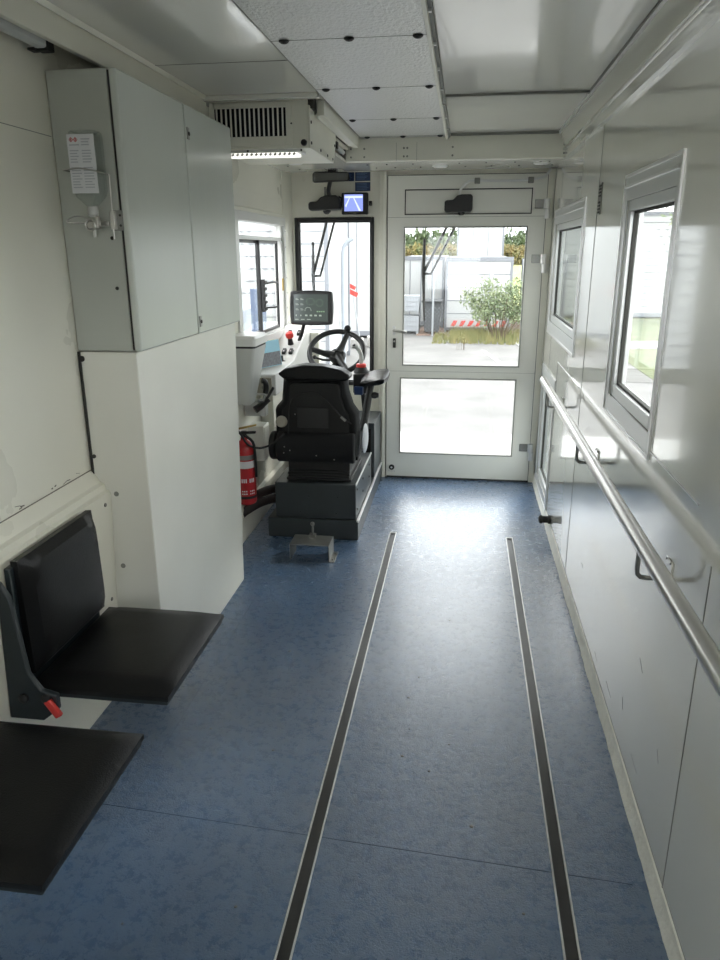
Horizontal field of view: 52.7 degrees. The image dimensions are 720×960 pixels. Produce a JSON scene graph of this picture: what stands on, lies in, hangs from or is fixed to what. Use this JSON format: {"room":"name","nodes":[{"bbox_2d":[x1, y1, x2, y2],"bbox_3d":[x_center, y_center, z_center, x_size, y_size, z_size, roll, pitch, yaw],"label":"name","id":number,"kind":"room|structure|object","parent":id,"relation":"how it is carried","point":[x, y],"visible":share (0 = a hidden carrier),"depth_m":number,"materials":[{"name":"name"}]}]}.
{"room":"airport vehicle interior","nodes":[
{"label":"airport vehicle interior","id":0,"kind":"room"},
{"bbox_2d":[0,31,284,728],"bbox_3d":[-1.014,-0.141,2.046,0.160,2.250,6.670,2,18,8],"label":"wall","id":1,"kind":"structure","parent":0,"point":[47,479],"depth_m":2.19,"materials":[{"name":"white plastic"}]},
{"bbox_2d":[0,17,54,52],"bbox_3d":[-1.020,-1.018,1.323,0.061,0.060,1.625,2,18,8],"label":"lamp","id":2,"kind":"object","parent":1,"relation":"attached to","point":[40,45],"visible":0.8,"depth_m":1.98,"materials":[{"name":"grey plastic"}]},
{"bbox_2d":[0,721,143,894],"bbox_3d":[-0.814,0.576,1.594,0.461,0.462,0.514,2,18,8],"label":"seat","id":3,"kind":"object","parent":1,"relation":"attached to","point":[54,780],"visible":1,"depth_m":1.63,"materials":[{"name":"black leather"}]},
{"bbox_2d":[0,0,206,115],"bbox_3d":[-1.063,-0.916,0.899,0.122,0.086,4.950,2,18,8],"label":"trim","id":4,"kind":"structure","parent":1,"relation":"attached to","point":[42,18],"depth_m":2.22,"materials":[{"name":"white plastic"}]},
{"bbox_2d":[0,510,223,719],"bbox_3d":[-0.726,0.386,2.196,0.461,0.462,0.531,2,18,8],"label":"seat","id":5,"kind":"object","parent":1,"relation":"attached to","point":[57,643],"visible":1,"depth_m":2.11,"materials":[{"name":"black leather"}]},
{"bbox_2d":[37,607,223,701],"bbox_3d":[-0.698,0.513,2.254,0.410,0.040,0.487,2,18,8],"label":"seat cushion","id":6,"kind":"object","parent":5,"relation":"on","point":[121,654],"depth_m":2.17,"materials":[{"name":"black leather"}]},
{"bbox_2d":[45,68,239,351],"bbox_3d":[-0.756,-0.972,2.755,0.231,0.832,1.201,2,18,8],"label":"upper cabinet","id":7,"kind":"object","parent":1,"relation":"attached to","point":[171,275],"depth_m":2.39,"materials":[{"name":"grey metal"}]},
{"bbox_2d":[66,131,107,216],"bbox_3d":[-0.821,-0.925,2.203,0.092,0.239,0.066,2,18,8],"label":"bottle","id":8,"kind":"object","parent":7,"relation":"on","point":[81,149],"visible":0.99,"depth_m":2.17,"materials":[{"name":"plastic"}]},
{"bbox_2d":[77,323,243,613],"bbox_3d":[-0.761,0.030,3.109,0.204,1.285,1.093,2,18,8],"label":"cabinet","id":9,"kind":"object","parent":1,"relation":"attached to","point":[162,426],"depth_m":2.73,"materials":[{"name":"grey"}]},
{"bbox_2d":[155,60,286,65],"bbox_3d":[-0.508,-1.502,2.620,0.515,0.002,0.003,2,18,8],"label":"trim","id":10,"kind":"structure","parent":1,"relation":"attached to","point":[276,60],"depth_m":2.62,"materials":[{"name":"grey metal"}]},
{"bbox_2d":[239,424,257,504],"bbox_3d":[-0.627,-0.089,4.001,0.143,0.452,0.113,2,18,8],"label":"fire extinguisher","id":11,"kind":"object","parent":1,"relation":"attached to","point":[248,458],"visible":0.7,"depth_m":3.96,"materials":[{"name":"red paint"}]},
{"bbox_2d":[235,332,266,404],"bbox_3d":[-0.604,-0.612,3.997,0.149,0.376,0.264,2,18,8],"label":"waste bin","id":12,"kind":"object","parent":1,"relation":"attached to","point":[250,346],"visible":0.77,"depth_m":3.91,"materials":[{"name":"grey plastic"}]},
{"bbox_2d":[248,422,269,460],"bbox_3d":[-0.599,-0.232,4.333,0.099,0.210,0.120,2,18,8],"label":"junction box","id":13,"kind":"object","parent":1,"relation":"attached to","point":[260,438],"visible":0.73,"depth_m":4.28,"materials":[{"name":"white plastic"}]},
{"bbox_2d":[244,378,273,415],"bbox_3d":[-0.576,-0.470,4.138,0.177,0.220,0.119,2,18,8],"label":"handset","id":14,"kind":"object","parent":1,"relation":"attached to","point":[259,407],"visible":0.98,"depth_m":4.14,"materials":[{"name":"black plastic"}]},
{"bbox_2d":[234,209,287,339],"bbox_3d":[-0.591,-1.229,4.478,0.111,0.765,1.150,2,18,8],"label":"window","id":15,"kind":"structure","parent":1,"relation":"in","point":[278,240],"depth_m":4.57,"materials":[{"name":"white plastic"}]},
{"bbox_2d":[203,92,319,101],"bbox_3d":[-0.430,-1.662,3.160,0.515,0.021,0.040,2,18,8],"label":"trim","id":16,"kind":"structure","parent":1,"relation":"attached to","point":[307,95],"depth_m":3.15,"materials":[{"name":"metal"}]},
{"bbox_2d":[241,461,288,542],"bbox_3d":[-0.612,0.106,4.668,0.030,0.205,1.750,2,18,8],"label":"baseboard","id":17,"kind":"structure","parent":1,"relation":"attached to","point":[251,520],"depth_m":4.53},
{"bbox_2d":[257,322,310,435],"bbox_3d":[-0.496,-0.612,4.744,0.161,0.729,1.058,2,18,8],"label":"console","id":18,"kind":"object","parent":1,"relation":"attached to","point":[293,351],"visible":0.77,"depth_m":4.67,"materials":[{"name":"white plastic"}]},
{"bbox_2d":[262,339,281,367],"bbox_3d":[-0.573,-0.757,4.383,0.038,0.158,0.280,10,20,30],"label":"booklet","id":19,"kind":"object","parent":18,"relation":"on","point":[272,355],"visible":0.52,"depth_m":4.43,"materials":[{"name":"blue paper"}]},
{"bbox_2d":[262,351,281,367],"bbox_3d":[-0.547,-0.731,4.409,0.013,0.080,0.215,10,20,30],"label":"photo","id":20,"kind":"object","parent":19,"relation":"attached to","point":[271,358],"depth_m":4.42},
{"bbox_2d":[290,290,333,340],"bbox_3d":[-0.304,-1.053,4.763,0.287,0.371,0.143,3,18,11],"label":"display","id":21,"kind":"object","parent":18,"relation":"on","point":[307,307],"visible":0.98,"depth_m":4.68,"materials":[{"name":"black plastic"}]},
{"bbox_2d":[310,331,320,362],"bbox_3d":[-0.315,-0.870,5.177,0.060,0.360,0.097,2,18,8],"label":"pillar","id":22,"kind":"structure","parent":18,"relation":"attached to","point":[313,334],"depth_m":5.13,"materials":[{"name":"white plastic"}]},
{"bbox_2d":[307,325,366,371],"bbox_3d":[-0.113,-0.701,4.847,0.364,0.640,0.456,13,22,37],"label":"steering wheel","id":23,"kind":"object","parent":18,"relation":"attached to","point":[337,356],"visible":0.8,"depth_m":4.78,"materials":[{"name":"black plastic"}]},
{"bbox_2d":[281,171,294,322],"bbox_3d":[-0.493,-1.208,5.105,0.050,2.050,0.130,2,18,8],"label":"trim","id":24,"kind":"structure","parent":1,"relation":"attached to","point":[285,176],"depth_m":4.95,"materials":[{"name":"white plastic"}]},
{"bbox_2d":[0,476,668,959],"bbox_3d":[-0.090,1.008,2.262,2.020,0.081,6.770,2,18,8],"label":"floor","id":25,"kind":"structure","parent":0,"point":[434,845],"depth_m":2.31,"materials":[{"name":"blue plastic"}]},
{"bbox_2d":[289,522,337,562],"bbox_3d":[-0.250,0.334,3.984,0.245,0.178,0.151,2,18,8],"label":"bracket","id":26,"kind":"object","parent":25,"relation":"on","point":[312,539],"visible":1,"depth_m":3.98,"materials":[{"name":"metal"}]},
{"bbox_2d":[268,411,381,539],"bbox_3d":[-0.187,-0.084,4.774,0.535,0.500,1.250,2,18,8],"label":"platform","id":27,"kind":"object","parent":25,"relation":"on","point":[337,509],"visible":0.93,"depth_m":4.24,"materials":[{"name":"grey paint"}]},
{"bbox_2d":[243,484,275,517],"bbox_3d":[-0.585,0.118,4.297,0.346,0.130,0.107,-16,24,-41],"label":"hoses","id":28,"kind":"object","parent":27,"relation":"attached to","point":[262,499],"visible":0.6,"depth_m":4.29,"materials":[{"name":"grey rubber"}]},
{"bbox_2d":[268,363,389,481],"bbox_3d":[-0.160,-0.381,4.323,0.634,0.678,0.718,2,18,8],"label":"seat","id":29,"kind":"object","parent":27,"relation":"on","point":[325,437],"visible":1,"depth_m":4.06,"materials":[{"name":"black fabric"}]},
{"bbox_2d":[239,431,284,448],"bbox_3d":[-0.574,-0.230,3.896,0.053,0.178,0.476,11,21,33],"label":"power cable","id":30,"kind":"object","parent":29,"relation":"attached to","point":[240,433],"visible":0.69,"depth_m":3.98,"materials":[{"name":"black rubber"}]},
{"bbox_2d":[356,419,361,459],"bbox_3d":[-0.206,-0.273,4.442,0.455,0.160,0.500,2,18,8],"label":"cap","id":31,"kind":"object","parent":29,"relation":"on","point":[360,448],"depth_m":4.28,"materials":[{"name":"plastic"}]},
{"bbox_2d":[352,344,370,427],"bbox_3d":[0.002,-0.581,4.601,0.108,0.557,0.200,2,18,8],"label":"console","id":32,"kind":"object","parent":29,"relation":"attached to","point":[361,369],"visible":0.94,"depth_m":4.53,"materials":[{"name":"black plastic"}]},
{"bbox_2d":[274,532,396,959],"bbox_3d":[-0.059,0.866,2.576,0.041,0.006,3.736,2,18,8],"label":"floor track","id":33,"kind":"object","parent":25,"relation":"on","point":[290,929],"visible":1,"depth_m":2.26,"materials":[{"name":"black metal"}]},
{"bbox_2d":[506,537,581,959],"bbox_3d":[0.614,0.892,2.486,0.041,0.006,3.736,2,18,8],"label":"floor track","id":34,"kind":"object","parent":25,"relation":"on","point":[570,947],"visible":1,"depth_m":2.25,"materials":[{"name":"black metal"}]},
{"bbox_2d":[47,0,658,144],"bbox_3d":[-0.101,-1.229,1.613,1.960,0.080,6.750,2,18,8],"label":"ceiling","id":35,"kind":"structure","parent":0,"point":[486,46],"depth_m":2.43,"materials":[{"name":"plastic"}]},
{"bbox_2d":[209,99,335,164],"bbox_3d":[-0.400,-1.684,3.561,0.462,0.198,0.700,2,18,8],"label":"air conditioner","id":36,"kind":"object","parent":35,"relation":"attached to","point":[271,124],"visible":0.86,"depth_m":3.25,"materials":[{"name":"white metal"}]},
{"bbox_2d":[214,107,285,136],"bbox_3d":[-0.488,-1.595,3.248,0.332,0.116,0.003,2,18,8],"label":"grille","id":37,"kind":"object","parent":36,"relation":"attached to","point":[241,121],"depth_m":3.24,"materials":[{"name":"white"}]},
{"bbox_2d":[231,149,305,158],"bbox_3d":[-0.456,-1.504,3.360,0.413,0.027,0.123,2,18,8],"label":"lamp","id":38,"kind":"object","parent":36,"relation":"attached to","point":[273,153],"visible":0.75,"depth_m":3.31,"materials":[{"name":"white plastic"}]},
{"bbox_2d":[231,152,300,158],"bbox_3d":[-0.465,-1.499,3.363,0.375,0.012,0.093,2,18,8],"label":"diffuser","id":39,"kind":"object","parent":38,"relation":"attached to","point":[234,155],"depth_m":3.32,"materials":[{"name":"white plastic"}]},
{"bbox_2d":[231,0,358,135],"bbox_3d":[-0.417,-1.120,1.413,0.010,0.009,6.220,2,18,8],"label":"trim","id":40,"kind":"structure","parent":35,"relation":"attached to","point":[231,0],"depth_m":2.51,"materials":[{"name":"grey metal"}]},
{"bbox_2d":[307,99,357,147],"bbox_3d":[-0.129,-1.827,3.757,0.080,0.065,1.170,2,18,8],"label":"channel","id":41,"kind":"object","parent":35,"relation":"attached to","point":[325,114],"visible":0.95,"depth_m":3.56,"materials":[{"name":"grey metal"}]},
{"bbox_2d":[233,0,444,138],"bbox_3d":[-0.171,-1.093,1.351,0.496,0.025,6.155,2,18,8],"label":"ceiling panel","id":42,"kind":"object","parent":35,"relation":"attached to","point":[370,60],"depth_m":2.46,"materials":[{"name":"white paint"}]},
{"bbox_2d":[420,0,449,139],"bbox_3d":[0.094,-1.094,1.362,0.026,0.031,6.250,2,18,8],"label":"trim","id":43,"kind":"structure","parent":35,"relation":"attached to","point":[427,5],"depth_m":2.46,"materials":[{"name":"grey metal"}]},
{"bbox_2d":[291,150,555,475],"bbox_3d":[0.382,-1.141,5.080,1.895,2.330,0.078,2,18,8],"label":"wall","id":44,"kind":"structure","parent":0,"point":[304,190],"depth_m":4.92,"materials":[{"name":"beige laminate"}]},
{"bbox_2d":[311,223,334,289],"bbox_3d":[-0.244,-1.509,5.127,0.216,0.780,0.055,3,18,11],"label":"windscreen wiper","id":45,"kind":"object","parent":44,"relation":"attached to","point":[314,263],"visible":0.53,"depth_m":5.12,"materials":[{"name":"metal"}]},
{"bbox_2d":[308,182,341,213],"bbox_3d":[-0.226,-1.893,4.859,0.231,0.226,0.094,2,18,8],"label":"motor","id":46,"kind":"object","parent":44,"relation":"attached to","point":[327,203],"visible":0.91,"depth_m":4.83,"materials":[{"name":"black plastic"}]},
{"bbox_2d":[312,170,349,182],"bbox_3d":[-0.183,-1.992,4.766,0.243,0.086,0.102,2,18,8],"label":"mirror","id":47,"kind":"object","parent":44,"relation":"attached to","point":[331,175],"visible":0.99,"depth_m":4.72,"materials":[{"name":"black plastic"}]},
{"bbox_2d":[294,217,373,384],"bbox_3d":[-0.172,-1.242,5.121,0.548,1.142,0.052,2,18,8],"label":"window","id":48,"kind":"structure","parent":44,"relation":"in","point":[297,221],"depth_m":5.01,"materials":[{"name":"black rubber"}]},
{"bbox_2d":[348,172,353,180],"bbox_3d":[-0.071,-2.020,4.846,0.066,0.055,0.003,2,18,8],"label":"sticker","id":49,"kind":"object","parent":44,"relation":"attached to","point":[351,174],"visible":0.34,"depth_m":4.84,"materials":[{"name":"blue"}]},
{"bbox_2d":[340,192,371,214],"bbox_3d":[-0.029,-1.843,4.855,0.223,0.137,0.078,2,18,8],"label":"monitor","id":50,"kind":"object","parent":44,"relation":"attached to","point":[351,203],"visible":1,"depth_m":4.82,"materials":[{"name":"black plastic"}]},
{"bbox_2d":[355,172,369,180],"bbox_3d":[0.018,-2.016,4.834,0.102,0.055,0.003,2,18,8],"label":"sticker","id":51,"kind":"object","parent":44,"relation":"attached to","point":[359,176],"visible":1,"depth_m":4.83,"materials":[{"name":"blue paper"}]},
{"bbox_2d":[355,182,369,190],"bbox_3d":[0.018,-1.957,4.852,0.102,0.056,0.003,2,18,8],"label":"sticker","id":52,"kind":"object","parent":44,"relation":"attached to","point":[359,186],"visible":1,"depth_m":4.85,"materials":[{"name":"blue"}]},
{"bbox_2d":[357,183,367,189],"bbox_3d":[0.017,-1.958,4.851,0.080,0.040,0.001,2,18,8],"label":"print","id":53,"kind":"object","parent":52,"relation":"attached to","point":[360,186],"depth_m":4.85,"materials":[{"name":"blue paper"}]},
{"bbox_2d":[381,172,386,476],"bbox_3d":[0.170,-1.028,5.108,0.025,2.100,0.031,2,18,8],"label":"trim","id":54,"kind":"structure","parent":44,"relation":"attached to","point":[384,278],"depth_m":5.05,"materials":[{"name":"white metal"}]},
{"bbox_2d":[269,152,563,172],"bbox_3d":[0.315,-1.905,4.356,1.775,0.027,0.890,2,18,8],"label":"trim","id":55,"kind":"structure","parent":44,"relation":"attached to","point":[339,164],"depth_m":4.50,"materials":[{"name":"metal"}]},
{"bbox_2d":[432,165,447,167],"bbox_3d":[0.499,-1.952,4.531,0.096,0.010,0.096,2,18,8],"label":"spotlight","id":56,"kind":"object","parent":55,"relation":"on","point":[435,166],"depth_m":4.50,"materials":[{"name":"white"}]},
{"bbox_2d":[533,162,549,164],"bbox_3d":[1.093,-1.908,4.384,0.096,0.010,0.096,2,18,8],"label":"spotlight","id":57,"kind":"object","parent":55,"relation":"on","point":[536,163],"depth_m":4.36,"materials":[{"name":"white"}]},
{"bbox_2d":[387,475,527,481],"bbox_3d":[0.713,-0.020,5.375,1.027,0.014,0.076,2,18,8],"label":"trim","id":58,"kind":"structure","parent":44,"relation":"attached to","point":[387,475],"depth_m":5.34,"materials":[{"name":"grey metal"}]},
{"bbox_2d":[385,172,549,480],"bbox_3d":[0.706,-0.993,5.002,1.059,2.064,0.102,2,18,8],"label":"door","id":59,"kind":"structure","parent":44,"relation":"in","point":[414,201],"depth_m":4.94,"materials":[{"name":"grey metal"}]},
{"bbox_2d":[421,228,454,320],"bbox_3d":[0.573,-1.488,4.998,0.305,0.780,0.087,3,18,10],"label":"windscreen wiper","id":60,"kind":"object","parent":59,"relation":"attached to","point":[424,268],"visible":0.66,"depth_m":5.03,"materials":[{"name":"black metal"}]},
{"bbox_2d":[458,168,551,194],"bbox_3d":[0.931,-1.922,4.682,0.585,0.153,0.038,2,18,8],"label":"cable conduit","id":61,"kind":"object","parent":59,"relation":"attached to","point":[530,179],"visible":1,"depth_m":4.68,"materials":[{"name":"white plastic"}]},
{"bbox_2d":[528,169,555,481],"bbox_3d":[1.234,-0.988,4.968,0.044,2.100,0.027,2,18,8],"label":"trim","id":62,"kind":"structure","parent":44,"relation":"attached to","point":[551,182],"depth_m":4.94,"materials":[{"name":"white metal"}]},
{"bbox_2d":[345,133,564,162],"bbox_3d":[0.552,-1.950,4.268,1.285,0.140,0.064,2,18,8],"label":"ceiling beam","id":63,"kind":"structure","parent":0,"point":[519,146],"depth_m":4.24,"materials":[{"name":"grey metal"}]},
{"bbox_2d":[534,19,719,959],"bbox_3d":[0.825,-0.108,1.788,0.058,2.330,6.670,2,18,8],"label":"wall","id":64,"kind":"structure","parent":0,"point":[663,708],"depth_m":1.93,"materials":[{"name":"white laminate"}]},
{"bbox_2d":[335,138,347,154],"bbox_3d":[-0.120,-1.897,4.155,0.047,0.050,0.375,2,18,8],"label":"bracket","id":65,"kind":"object","parent":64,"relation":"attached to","point":[340,147],"visible":0.74,"depth_m":4.14,"materials":[{"name":"grey metal"}]},
{"bbox_2d":[451,131,558,135],"bbox_3d":[0.830,-1.990,4.175,0.612,0.013,0.020,2,18,8],"label":"trim","id":66,"kind":"structure","parent":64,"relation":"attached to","point":[524,132],"depth_m":4.17,"materials":[{"name":"grey metal"}]},
{"bbox_2d":[446,90,589,97],"bbox_3d":[0.677,-1.663,3.133,0.610,0.011,0.025,2,18,8],"label":"trim","id":67,"kind":"structure","parent":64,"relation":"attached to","point":[568,91],"depth_m":3.12,"materials":[{"name":"grey metal"}]},
{"bbox_2d":[538,515,550,523],"bbox_3d":[1.084,0.231,4.275,0.068,0.052,0.052,2,18,8],"label":"buffer","id":68,"kind":"object","parent":64,"relation":"attached to","point":[542,519],"visible":1,"depth_m":4.26,"materials":[{"name":"black rubber"}]},
{"bbox_2d":[534,363,555,511],"bbox_3d":[1.219,-0.295,4.715,0.057,0.822,0.712,2,18,8],"label":"window","id":69,"kind":"structure","parent":64,"relation":"in","point":[546,421],"depth_m":4.86,"materials":[{"name":"grey metal"}]},
{"bbox_2d":[546,197,586,356],"bbox_3d":[1.166,-1.149,4.088,0.060,0.747,1.232,2,18,8],"label":"window","id":70,"kind":"structure","parent":64,"relation":"in","point":[564,239],"depth_m":4.18,"materials":[{"name":"grey metal"}]},
{"bbox_2d":[597,182,602,214],"bbox_3d":[1.004,-1.178,3.047,0.007,0.125,0.055,2,18,8],"label":"hinge","id":71,"kind":"object","parent":64,"relation":"in","point":[601,184],"visible":1,"depth_m":3.04,"materials":[{"name":"grey metal"}]},
{"bbox_2d":[532,473,684,959],"bbox_3d":[0.795,0.969,2.126,0.016,0.073,6.660,2,18,8],"label":"baseboard","id":72,"kind":"structure","parent":64,"relation":"attached to","point":[660,906],"depth_m":2.24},
{"bbox_2d":[589,0,661,93],"bbox_3d":[0.637,-0.906,0.723,0.014,0.010,5.080,2,18,8],"label":"trim","id":73,"kind":"structure","parent":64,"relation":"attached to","point":[659,1],"depth_m":2.34,"materials":[{"name":"grey metal"}]},
{"bbox_2d":[540,376,719,697],"bbox_3d":[0.825,0.050,2.409,0.100,0.166,3.850,2,18,8],"label":"handrail","id":74,"kind":"object","parent":64,"relation":"attached to","point":[707,653],"visible":1,"depth_m":1.76,"materials":[{"name":"silver metal"}]},
{"bbox_2d":[559,0,719,159],"bbox_3d":[0.737,-1.005,1.270,0.053,0.151,6.200,2,18,8],"label":"trim","id":75,"kind":"structure","parent":64,"relation":"attached to","point":[673,26],"depth_m":2.29,"materials":[{"name":"white metal"}]},
{"bbox_2d":[602,148,686,459],"bbox_3d":[0.908,-0.562,2.329,0.060,0.832,0.727,2,18,8],"label":"window","id":76,"kind":"structure","parent":64,"relation":"in","point":[666,172],"depth_m":2.42,"materials":[{"name":"grey metal"}]},
{"label":"outside","id":77,"kind":"structure","parent":0,"visible":0},
{"bbox_2d":[416,321,572,335],"bbox_3d":[5.187,-5.318,25.566,6.100,0.032,5.100,2,18,8],"label":"strip","id":78,"kind":"object","parent":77,"point":[421,331],"visible":0.14,"depth_m":24.90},
{"bbox_2d":[422,299,442,331],"bbox_3d":[2.380,-5.389,23.994,0.670,1.090,0.900,2,18,8],"label":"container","id":79,"kind":"object","parent":78,"relation":"on","point":[428,302],"visible":0.76,"depth_m":23.64,"materials":[{"name":"grey plastic"}]},
{"bbox_2d":[444,256,513,331],"bbox_3d":[4.306,-6.978,26.812,2.180,2.420,6.080,2,18,8],"label":"container","id":80,"kind":"object","parent":78,"relation":"on","point":[460,270],"visible":0.62,"depth_m":23.84,"materials":[{"name":"white paint"}]},
{"bbox_2d":[447,318,505,327],"bbox_3d":[3.871,-5.215,24.139,1.980,0.300,0.100,2,18,8],"label":"board","id":81,"kind":"object","parent":80,"relation":"attached to","point":[462,322],"visible":0.54,"depth_m":24.14,"materials":[{"name":"white paint"}]},
{"bbox_2d":[518,259,523,319],"bbox_3d":[6.466,-6.697,26.057,1.080,2.320,5.080,2,18,8],"label":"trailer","id":82,"kind":"object","parent":78,"relation":"on","point":[522,268],"visible":0.07,"depth_m":28.18,"materials":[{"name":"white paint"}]},
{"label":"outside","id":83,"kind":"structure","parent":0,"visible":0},
{"bbox_2d":[516,341,657,348],"bbox_3d":[11.526,-3.898,20.908,14.000,0.030,1.600,0,17,-1],"label":"footpath","id":84,"kind":"structure","parent":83,"point":[633,344],"depth_m":20.84,"materials":[{"name":"concrete"}]},
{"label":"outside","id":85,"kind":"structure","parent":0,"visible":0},
{"bbox_2d":[346,325,652,434],"bbox_3d":[-0.060,2.677,0.322,120.000,0.100,59.000,2,18,8],"label":"ground","id":86,"kind":"structure","parent":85,"point":[427,405],"depth_m":14.13,"materials":[{"name":"concrete"}]},
{"bbox_2d":[242,304,251,331],"bbox_3d":[-2.662,-2.442,13.749,1.380,1.640,1.780,2,18,8],"label":"equipment box","id":87,"kind":"object","parent":86,"relation":"on","point":[247,325],"visible":0.02,"depth_m":13.30,"materials":[{"name":"grey paint"}]},
{"bbox_2d":[250,288,266,331],"bbox_3d":[-1.750,-2.322,12.755,0.220,2.000,0.200,2,18,8],"label":"steel post","id":88,"kind":"object","parent":86,"relation":"on","point":[253,292],"visible":0.22,"depth_m":12.49,"materials":[{"name":"blue metal"}]},
{"bbox_2d":[238,221,349,364],"bbox_3d":[-2.813,-5.029,17.350,4.730,4.420,3.080,2,18,8],"label":"building","id":89,"kind":"structure","parent":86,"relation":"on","point":[330,279],"depth_m":15.85,"materials":[{"name":"white paint"}]},
{"bbox_2d":[341,236,353,362],"bbox_3d":[-0.287,-4.259,17.330,0.326,2.945,0.095,2,18,8],"label":"drain pipe","id":90,"kind":"object","parent":86,"relation":"on","point":[343,316],"visible":0.91,"depth_m":17.18,"materials":[{"name":"white metal"}]},
{"bbox_2d":[350,284,360,347],"bbox_3d":[-0.177,-4.445,19.785,0.467,1.833,0.060,2,18,8],"label":"sign","id":91,"kind":"object","parent":86,"relation":"on","point":[353,287],"visible":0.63,"depth_m":19.59,"materials":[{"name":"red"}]},
{"bbox_2d":[351,337,363,347],"bbox_3d":[-0.077,-3.881,20.593,0.361,0.266,0.400,0,17,2],"label":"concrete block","id":92,"kind":"object","parent":86,"relation":"on","point":[353,341],"visible":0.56,"depth_m":20.40,"materials":[{"name":"white concrete"}]},
{"bbox_2d":[349,223,369,335],"bbox_3d":[0.312,-7.862,25.000,1.980,5.220,6.080,2,18,8],"label":"container","id":93,"kind":"object","parent":86,"relation":"on","point":[360,247],"visible":0.16,"depth_m":22.37,"materials":[{"name":"white paint"}]},
{"bbox_2d":[367,336,369,346],"bbox_3d":[0.410,-3.966,20.813,0.399,0.294,0.400,-1,17,-3],"label":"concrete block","id":94,"kind":"object","parent":86,"relation":"on","point":[368,337],"visible":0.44,"depth_m":20.64,"materials":[{"name":"white concrete"}]},
{"bbox_2d":[404,314,419,333],"bbox_3d":[1.650,-5.201,24.253,0.650,0.580,0.625,2,18,8],"label":"box","id":95,"kind":"object","parent":86,"relation":"on","point":[410,321],"visible":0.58,"depth_m":23.97,"materials":[{"name":"grey"}]},
{"bbox_2d":[404,295,419,313],"bbox_3d":[1.647,-5.811,24.061,0.650,0.580,0.625,2,18,8],"label":"box","id":96,"kind":"object","parent":95,"relation":"on","point":[411,301],"visible":0.62,"depth_m":23.78,"materials":[{"name":"grey"}]},
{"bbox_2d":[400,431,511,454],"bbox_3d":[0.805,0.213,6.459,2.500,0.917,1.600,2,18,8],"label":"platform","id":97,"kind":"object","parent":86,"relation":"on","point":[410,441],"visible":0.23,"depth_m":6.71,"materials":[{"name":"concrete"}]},
{"bbox_2d":[456,333,465,349],"bbox_3d":[2.763,-3.816,19.990,0.290,0.485,0.143,2,18,8],"label":"clump","id":98,"kind":"object","parent":86,"relation":"on","point":[464,340],"visible":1,"depth_m":19.99,"materials":[{"name":"green plant"}]},
{"bbox_2d":[408,260,518,335],"bbox_3d":[3.630,-5.695,22.874,5.170,2.365,0.258,2,18,8],"label":"barrier","id":99,"kind":"object","parent":86,"relation":"on","point":[490,269],"visible":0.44,"depth_m":23.18,"materials":[{"name":"grey"}]},
{"bbox_2d":[431,324,519,344],"bbox_3d":[4.175,-4.521,22.346,3.878,0.408,3.107,2,18,8],"label":"grass verge","id":100,"kind":"structure","parent":86,"relation":"on","point":[472,336],"depth_m":21.78,"materials":[{"name":"green plant"}]},
{"bbox_2d":[459,275,522,339],"bbox_3d":[4.247,-5.115,21.695,2.590,1.951,1.299,2,18,8],"label":"shrub","id":101,"kind":"object","parent":86,"relation":"on","point":[506,307],"visible":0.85,"depth_m":21.59,"materials":[{"name":"green plant"}]},
{"bbox_2d":[480,350,504,364],"bbox_3d":[3.543,-1.017,11.864,0.120,0.008,17.000,-1,17,-1],"label":"road marking","id":102,"kind":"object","parent":86,"relation":"on","point":[483,351],"depth_m":18.57,"materials":[{"name":"paint"}]},
{"bbox_2d":[660,207,672,225],"bbox_3d":[6.982,-4.243,12.701,3.771,5.650,1.108,-2,17,-5],"label":"street tree","id":103,"kind":"object","parent":86,"relation":"on","point":[670,214],"visible":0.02,"depth_m":12.54,"materials":[{"name":"green plant"}]},
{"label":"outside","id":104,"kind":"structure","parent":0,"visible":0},
{"bbox_2d":[567,319,660,379],"bbox_3d":[13.115,-4.045,21.424,12.000,0.030,14.500,2,18,8],"label":"lawn","id":105,"kind":"structure","parent":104,"point":[644,360],"depth_m":21.93,"materials":[{"name":"green plant"}]},
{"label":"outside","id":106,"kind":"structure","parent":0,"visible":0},
{"bbox_2d":[443,264,660,321],"bbox_3d":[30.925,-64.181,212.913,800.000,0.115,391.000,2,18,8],"label":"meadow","id":107,"kind":"structure","parent":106,"point":[517,268],"depth_m":59.25,"materials":[{"name":"green plant"}]},
{"bbox_2d":[404,255,448,327],"bbox_3d":[2.591,-7.583,28.724,1.630,2.440,6.580,2,18,8],"label":"container","id":108,"kind":"object","parent":107,"relation":"on","point":[413,264],"visible":0.57,"depth_m":25.52,"materials":[{"name":"grey metal"}]},
{"bbox_2d":[405,241,524,264],"bbox_3d":[30.773,-45.102,146.266,203.026,6.059,15.777,2,18,8],"label":"hedge","id":109,"kind":"object","parent":107,"relation":"on","point":[415,250],"visible":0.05,"depth_m":143.42,"materials":[{"name":"green plant"}]},
{"bbox_2d":[405,227,525,249],"bbox_3d":[31.116,-59.342,184.130,253.754,10.534,18.089,2,18,8],"label":"forest","id":110,"kind":"object","parent":107,"relation":"on","point":[519,239],"visible":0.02,"depth_m":181.57,"materials":[{"name":"green plant"}]},
{"bbox_2d":[457,228,504,255],"bbox_3d":[5.483,-10.633,33.429,1.980,5.420,5.080,2,18,8],"label":"building","id":111,"kind":"structure","parent":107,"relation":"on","point":[470,241],"depth_m":30.99,"materials":[{"name":"white paint"}]},
{"bbox_2d":[568,211,672,316],"bbox_3d":[13.370,-9.360,31.622,10.680,4.020,7.080,2,18,8],"label":"building","id":112,"kind":"structure","parent":107,"relation":"on","point":[656,232],"depth_m":28.57,"materials":[{"name":"white paint"}]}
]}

